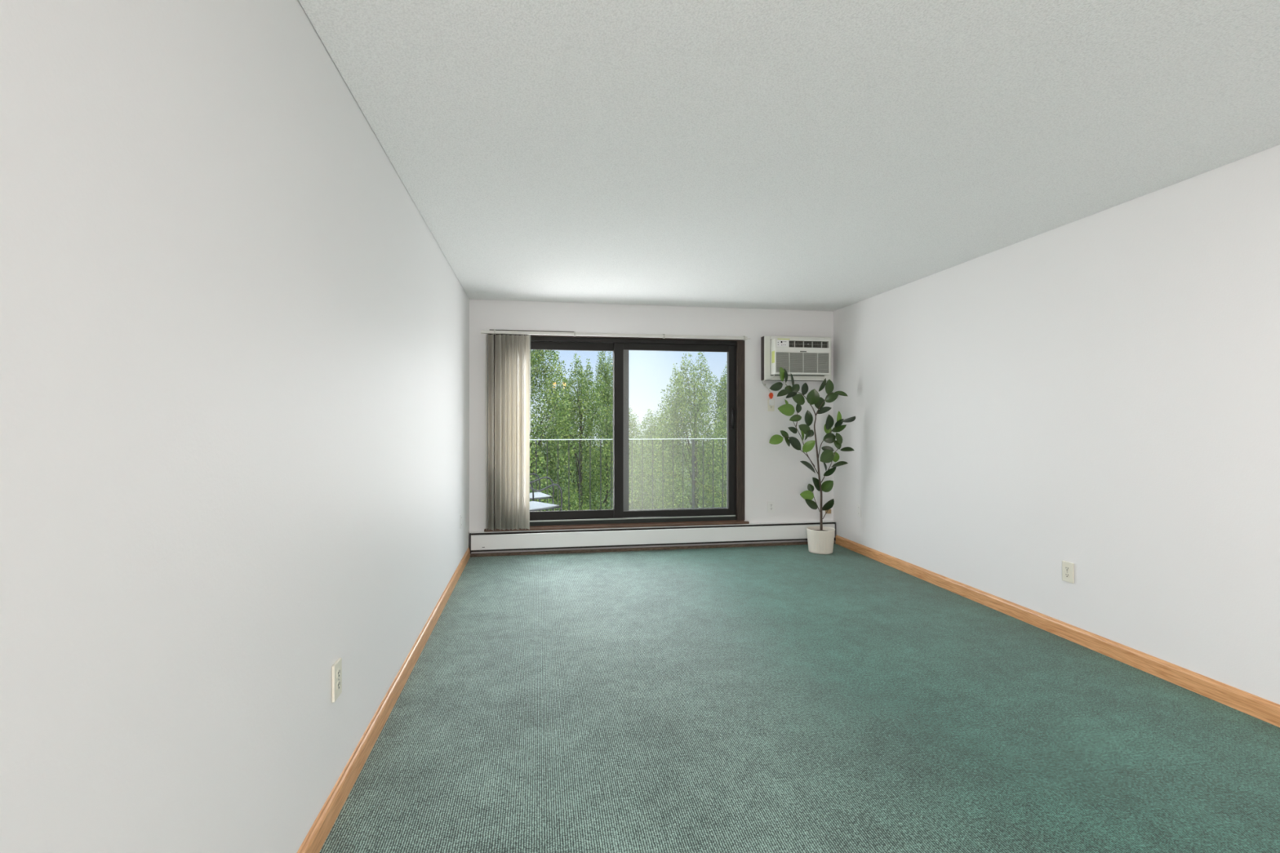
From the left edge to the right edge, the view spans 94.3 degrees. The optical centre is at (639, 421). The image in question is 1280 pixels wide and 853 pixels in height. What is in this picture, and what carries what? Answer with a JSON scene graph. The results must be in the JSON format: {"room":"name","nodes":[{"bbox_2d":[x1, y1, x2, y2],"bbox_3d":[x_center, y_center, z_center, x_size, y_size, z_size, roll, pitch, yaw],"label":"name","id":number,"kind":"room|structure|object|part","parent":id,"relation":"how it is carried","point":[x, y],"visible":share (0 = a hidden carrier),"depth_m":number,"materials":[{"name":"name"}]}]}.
{"room":"empty living room","nodes":[
{"label":"empty living room","id":0,"kind":"room"},
{"bbox_2d":[0,0,469,852],"bbox_3d":[-0.903,0.105,1.034,0.120,2.590,9.780,0,0,-10],"label":"wall","id":1,"kind":"structure","parent":0,"point":[234,339],"depth_m":1.15,"materials":[{"name":"white paint"}]},
{"bbox_2d":[331,657,342,702],"bbox_3d":[-0.988,0.844,1.937,0.012,0.117,0.072,0,0,-10],"label":"wall outlet","id":2,"kind":"object","parent":1,"relation":"attached to","point":[336,668],"visible":1,"depth_m":1.92,"materials":[{"name":"beige plastic"}]},
{"bbox_2d":[337,680,340,690],"bbox_3d":[-0.984,0.864,1.938,0.002,0.029,0.029,0,0,-10],"label":"receptacle","id":3,"kind":"object","parent":2,"relation":"attached to","point":[338,682],"depth_m":1.94,"materials":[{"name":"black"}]},
{"bbox_2d":[337,668,340,678],"bbox_3d":[-0.984,0.825,1.938,0.002,0.029,0.029,0,0,-10],"label":"receptacle","id":4,"kind":"object","parent":2,"relation":"attached to","point":[338,669],"depth_m":1.94,"materials":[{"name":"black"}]},
{"bbox_2d":[297,547,470,852],"bbox_3d":[-0.822,1.233,0.959,0.014,0.094,9.365,0,0,-10],"label":"baseboard","id":5,"kind":"structure","parent":1,"relation":"attached to","point":[324,822],"depth_m":2.28,"materials":[{"name":"brown wood"}]},
{"bbox_2d":[460,513,462,528],"bbox_3d":[-1.514,0.848,5.027,0.008,0.117,0.072,0,0,-10],"label":"blank wall plate","id":6,"kind":"object","parent":1,"relation":"attached to","point":[461,513],"visible":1,"depth_m":5.01,"materials":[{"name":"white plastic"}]},
{"bbox_2d":[469,299,833,554],"bbox_3d":[0.191,0.105,6.067,3.720,2.590,0.220,0,0,-10],"label":"wall","id":7,"kind":"structure","parent":0,"point":[775,473],"depth_m":6.11,"materials":[{"name":"white paint"}]},
{"bbox_2d":[484,333,749,532],"bbox_3d":[-0.201,0.104,5.968,2.634,1.895,0.245,0,0,-10],"label":"window","id":8,"kind":"structure","parent":7,"relation":"in","point":[620,517],"depth_m":5.97,"materials":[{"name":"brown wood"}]},
{"bbox_3d":[-0.774,0.098,5.875,1.213,1.758,0.028,0,0,-10],"label":"sash","id":9,"kind":"part","parent":8,"relation":"part of","materials":[{"name":"brown metal"}]},
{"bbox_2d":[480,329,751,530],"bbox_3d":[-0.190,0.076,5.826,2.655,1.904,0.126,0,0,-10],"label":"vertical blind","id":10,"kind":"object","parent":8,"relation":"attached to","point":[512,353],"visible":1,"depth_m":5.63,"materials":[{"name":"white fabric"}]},
{"bbox_3d":[-0.187,-0.841,5.808,2.655,0.029,0.044,0,0,-10],"label":"head rail","id":11,"kind":"part","parent":10,"relation":"part of","materials":[{"name":"white metal"}]},
{"bbox_3d":[-0.201,1.034,5.968,2.634,0.033,0.245,0,0,-10],"label":"sill","id":12,"kind":"part","parent":8,"relation":"part of","materials":[{"name":"brown wood"}]},
{"bbox_3d":[0.358,0.092,6.027,1.256,1.746,0.028,0,0,-10],"label":"sash","id":13,"kind":"part","parent":8,"relation":"part of","materials":[{"name":"brown metal"}]},
{"bbox_3d":[0.393,0.100,6.114,1.150,1.740,0.015,0,0,-10],"label":"screen frame","id":14,"kind":"part","parent":8,"relation":"part of","materials":[{"name":"grey"}]},
{"bbox_3d":[0.952,-0.025,6.084,0.027,0.230,0.059,0,0,-6],"label":"handle","id":15,"kind":"part","parent":8,"relation":"part of","materials":[{"name":"black metal"}]},
{"bbox_2d":[470,541,835,556],"bbox_3d":[0.219,1.266,5.901,3.688,0.028,0.018,0,0,-10],"label":"trim","id":16,"kind":"structure","parent":7,"relation":"attached to","point":[787,543],"depth_m":5.85,"materials":[{"name":"brown wood"}]},
{"bbox_2d":[469,520,835,553],"bbox_3d":[0.216,1.152,5.922,3.702,0.196,0.072,0,0,-10],"label":"baseboard heater","id":17,"kind":"object","parent":7,"relation":"attached to","point":[570,539],"visible":0.94,"depth_m":5.86,"materials":[{"name":"white metal"}]},
{"bbox_2d":[767,501,774,512],"bbox_3d":[1.359,0.888,6.149,0.072,0.117,0.008,0,0,-10],"label":"wall outlet","id":18,"kind":"object","parent":7,"relation":"attached to","point":[771,504],"visible":1,"depth_m":6.15,"materials":[{"name":"white plastic"}]},
{"bbox_2d":[767,399,774,411],"bbox_3d":[1.359,-0.165,6.149,0.072,0.125,0.008,0,0,-10],"label":"wall outlet","id":19,"kind":"object","parent":7,"relation":"attached to","point":[770,408],"visible":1,"depth_m":6.15,"materials":[{"name":"beige plastic"}]},
{"bbox_2d":[760,335,831,405],"bbox_3d":[1.622,-0.515,6.083,0.738,0.707,0.230,0,0,-10],"label":"air conditioner","id":20,"kind":"object","parent":7,"relation":"attached to","point":[806,358],"visible":1,"depth_m":6.01,"materials":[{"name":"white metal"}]},
{"bbox_3d":[1.306,-0.354,6.058,0.108,0.245,0.161,0,0,0],"label":"power cord","id":21,"kind":"part","parent":20,"relation":"part of","materials":[{"name":"white plastic"}]},
{"bbox_3d":[1.426,-0.778,5.936,0.122,0.064,0.003,0,0,-10],"label":"control panel","id":22,"kind":"part","parent":20,"relation":"part of","materials":[{"name":"white plastic"}]},
{"bbox_2d":[776,351,829,373],"bbox_3d":[1.638,-0.590,5.982,0.567,0.203,0.018,0,0,-10],"label":"grille","id":23,"kind":"object","parent":20,"relation":"attached to","point":[793,362],"depth_m":5.98,"materials":[{"name":"grey plastic"}]},
{"bbox_2d":[790,340,828,347],"bbox_3d":[1.701,-0.776,6.007,0.428,0.067,0.054,0,0,-10],"label":"vent","id":24,"kind":"object","parent":20,"relation":"attached to","point":[793,344],"depth_m":6.01,"materials":[{"name":"white plastic"}]},
{"bbox_2d":[298,0,1279,311],"bbox_3d":[0.990,-1.235,1.355,3.960,0.150,9.780,0,0,-10],"label":"ceiling","id":25,"kind":"structure","parent":0,"point":[812,155],"depth_m":2.31,"materials":[{"name":"white paint"}]},
{"bbox_2d":[319,542,1279,852],"bbox_3d":[0.999,1.340,1.305,3.720,0.120,9.440,0,0,-10],"label":"floor","id":26,"kind":"structure","parent":0,"point":[780,699],"depth_m":2.45,"materials":[{"name":"green carpet"}]},
{"bbox_2d":[768,367,855,554],"bbox_3d":[1.621,0.385,5.734,0.805,1.791,0.410,0,0,3],"label":"potted plant","id":27,"kind":"object","parent":26,"relation":"on","point":[820,540],"visible":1,"depth_m":5.73,"materials":[{"name":"green plant"}]},
{"bbox_3d":[1.765,1.165,5.797,0.268,0.231,0.268,0,0,-10],"label":"pot","id":28,"kind":"part","parent":27,"relation":"part of","materials":[{"name":"beige ceramic"}]},
{"bbox_2d":[833,144,1279,704],"bbox_3d":[2.883,0.105,1.676,0.120,2.590,9.780,0,0,-10],"label":"wall","id":29,"kind":"structure","parent":0,"point":[1099,393],"depth_m":3.28,"materials":[{"name":"white paint"}]},
{"bbox_2d":[835,535,1279,727],"bbox_3d":[2.832,1.235,1.578,0.014,0.090,9.365,0,0,-10],"label":"baseboard","id":30,"kind":"structure","parent":29,"relation":"attached to","point":[1261,708],"depth_m":3.26,"materials":[{"name":"brown wood"}]},
{"bbox_2d":[1062,560,1074,583],"bbox_3d":[2.509,0.885,3.481,0.012,0.117,0.072,0,0,-10],"label":"wall outlet","id":31,"kind":"object","parent":29,"relation":"attached to","point":[1068,568],"visible":1,"depth_m":3.47,"materials":[{"name":"beige plastic"}]},
{"bbox_2d":[1064,573,1069,577],"bbox_3d":[2.505,0.904,3.480,0.002,0.029,0.029,0,0,-10],"label":"receptacle","id":32,"kind":"object","parent":31,"relation":"attached to","point":[1066,575],"depth_m":3.48,"materials":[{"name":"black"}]},
{"label":"outside","id":33,"kind":"structure","parent":0,"visible":0},
{"bbox_2d":[529,445,726,509],"bbox_3d":[0.612,7.080,86.065,150.000,0.400,150.500,0,0,-10],"label":"ground","id":34,"kind":"structure","parent":33,"point":[682,446],"depth_m":72.97,"materials":[{"name":"green plant"}]},
{"bbox_2d":[529,349,604,511],"bbox_3d":[-2.328,2.130,12.248,3.598,9.505,3.216,0,0,32],"label":"leafy tree","id":35,"kind":"object","parent":34,"relation":"on","point":[535,371],"visible":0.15,"depth_m":12.18,"materials":[{"name":"green plant"}]},
{"bbox_2d":[529,353,657,511],"bbox_3d":[-1.310,2.662,13.606,3.679,8.440,3.099,0,0,-38],"label":"leafy tree","id":36,"kind":"object","parent":34,"relation":"on","point":[574,405],"visible":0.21,"depth_m":13.46,"materials":[{"name":"green plant"}]},
{"bbox_2d":[562,351,650,511],"bbox_3d":[-0.950,2.346,15.526,2.411,9.073,1.999,0,0,19],"label":"leafy tree","id":37,"kind":"object","parent":34,"relation":"on","point":[606,376],"visible":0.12,"depth_m":15.45,"materials":[{"name":"green plant"}]},
{"bbox_2d":[568,407,676,509],"bbox_3d":[-0.554,3.197,18.098,3.683,7.369,3.903,0,0,-38],"label":"leafy tree","id":38,"kind":"object","parent":34,"relation":"on","point":[633,428],"visible":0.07,"depth_m":18.07,"materials":[{"name":"green plant"}]},
{"bbox_2d":[595,408,715,509],"bbox_3d":[0.617,3.201,22.436,4.841,7.362,4.078,0,0,-9],"label":"leafy tree","id":39,"kind":"object","parent":34,"relation":"on","point":[651,428],"visible":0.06,"depth_m":22.27,"materials":[{"name":"green plant"}]},
{"bbox_2d":[637,351,726,509],"bbox_3d":[1.214,2.595,13.819,3.563,8.574,3.001,0,0,33],"label":"leafy tree","id":40,"kind":"object","parent":34,"relation":"on","point":[673,427],"visible":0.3,"depth_m":13.25,"materials":[{"name":"green plant"}]},
{"bbox_2d":[663,364,726,508],"bbox_3d":[2.182,2.549,14.822,3.418,8.667,3.055,0,0,-34],"label":"leafy tree","id":41,"kind":"object","parent":34,"relation":"on","point":[720,397],"visible":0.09,"depth_m":14.78,"materials":[{"name":"green plant"}]},
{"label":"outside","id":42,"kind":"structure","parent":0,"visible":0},
{"bbox_3d":[-0.235,1.450,7.365,8.400,0.160,2.478,0,0,-10],"label":"floor","id":43,"kind":"structure","parent":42,"visible":0},
{"bbox_2d":[529,473,554,511],"bbox_3d":[-1.460,0.886,7.495,0.606,0.972,0.564,0,0,-28],"label":"patio chair","id":44,"kind":"object","parent":43,"relation":"on","point":[537,495],"visible":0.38,"depth_m":7.39,"materials":[{"name":"black metal"}]},
{"bbox_3d":[-1.562,0.767,7.737,0.555,0.407,0.033,0,0,-30],"label":"armrest","id":45,"kind":"part","parent":44,"relation":"part of","materials":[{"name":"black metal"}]},
{"bbox_3d":[-1.432,0.948,7.509,0.480,0.030,0.500,0,0,-28],"label":"seat","id":46,"kind":"part","parent":44,"relation":"part of","materials":[{"name":"grey"}]},
{"bbox_3d":[-1.430,0.953,7.511,0.501,0.030,0.540,0,0,-28],"label":"seat frame","id":47,"kind":"part","parent":44,"relation":"part of","materials":[{"name":"black metal"}]},
{"bbox_3d":[-1.319,0.767,7.272,0.555,0.407,0.033,0,0,-25],"label":"armrest","id":48,"kind":"part","parent":44,"relation":"part of","materials":[{"name":"black metal"}]},
{"bbox_2d":[529,481,562,511],"bbox_3d":[-1.264,0.886,6.569,0.564,0.972,0.606,0,0,44],"label":"patio chair","id":49,"kind":"object","parent":43,"relation":"on","point":[537,506],"visible":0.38,"depth_m":6.58,"materials":[{"name":"grey"}]},
{"bbox_3d":[-1.437,0.767,6.767,0.033,0.407,0.555,0,0,42],"label":"armrest","id":50,"kind":"part","parent":49,"relation":"part of","materials":[{"name":"black metal"}]},
{"bbox_3d":[-1.242,0.948,6.591,0.500,0.030,0.480,0,0,44],"label":"seat","id":51,"kind":"part","parent":49,"relation":"part of","materials":[{"name":"grey"}]},
{"bbox_3d":[-1.240,0.953,6.593,0.540,0.030,0.501,0,0,44],"label":"seat frame","id":52,"kind":"part","parent":49,"relation":"part of","materials":[{"name":"black metal"}]},
{"bbox_2d":[529,438,726,511],"bbox_3d":[-0.430,0.812,8.467,7.216,1.116,0.038,0,0,-10],"label":"balcony railing","id":53,"kind":"object","parent":43,"relation":"on","point":[652,439],"visible":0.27,"depth_m":8.56,"materials":[{"name":"grey metal"}]},
{"bbox_3d":[-0.422,0.260,8.469,7.200,0.012,0.038,0,0,-10],"label":"rail","id":54,"kind":"part","parent":53,"relation":"part of","materials":[{"name":"grey metal"}]},
{"bbox_3d":[-0.422,1.280,8.469,7.200,0.020,0.024,0,0,-10],"label":"rail","id":55,"kind":"part","parent":53,"relation":"part of","materials":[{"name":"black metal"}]},
{"bbox_3d":[0.776,0.818,8.672,0.032,1.105,0.032,0,0,-10],"label":"post","id":56,"kind":"part","parent":53,"relation":"part of","materials":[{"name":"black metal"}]}
]}

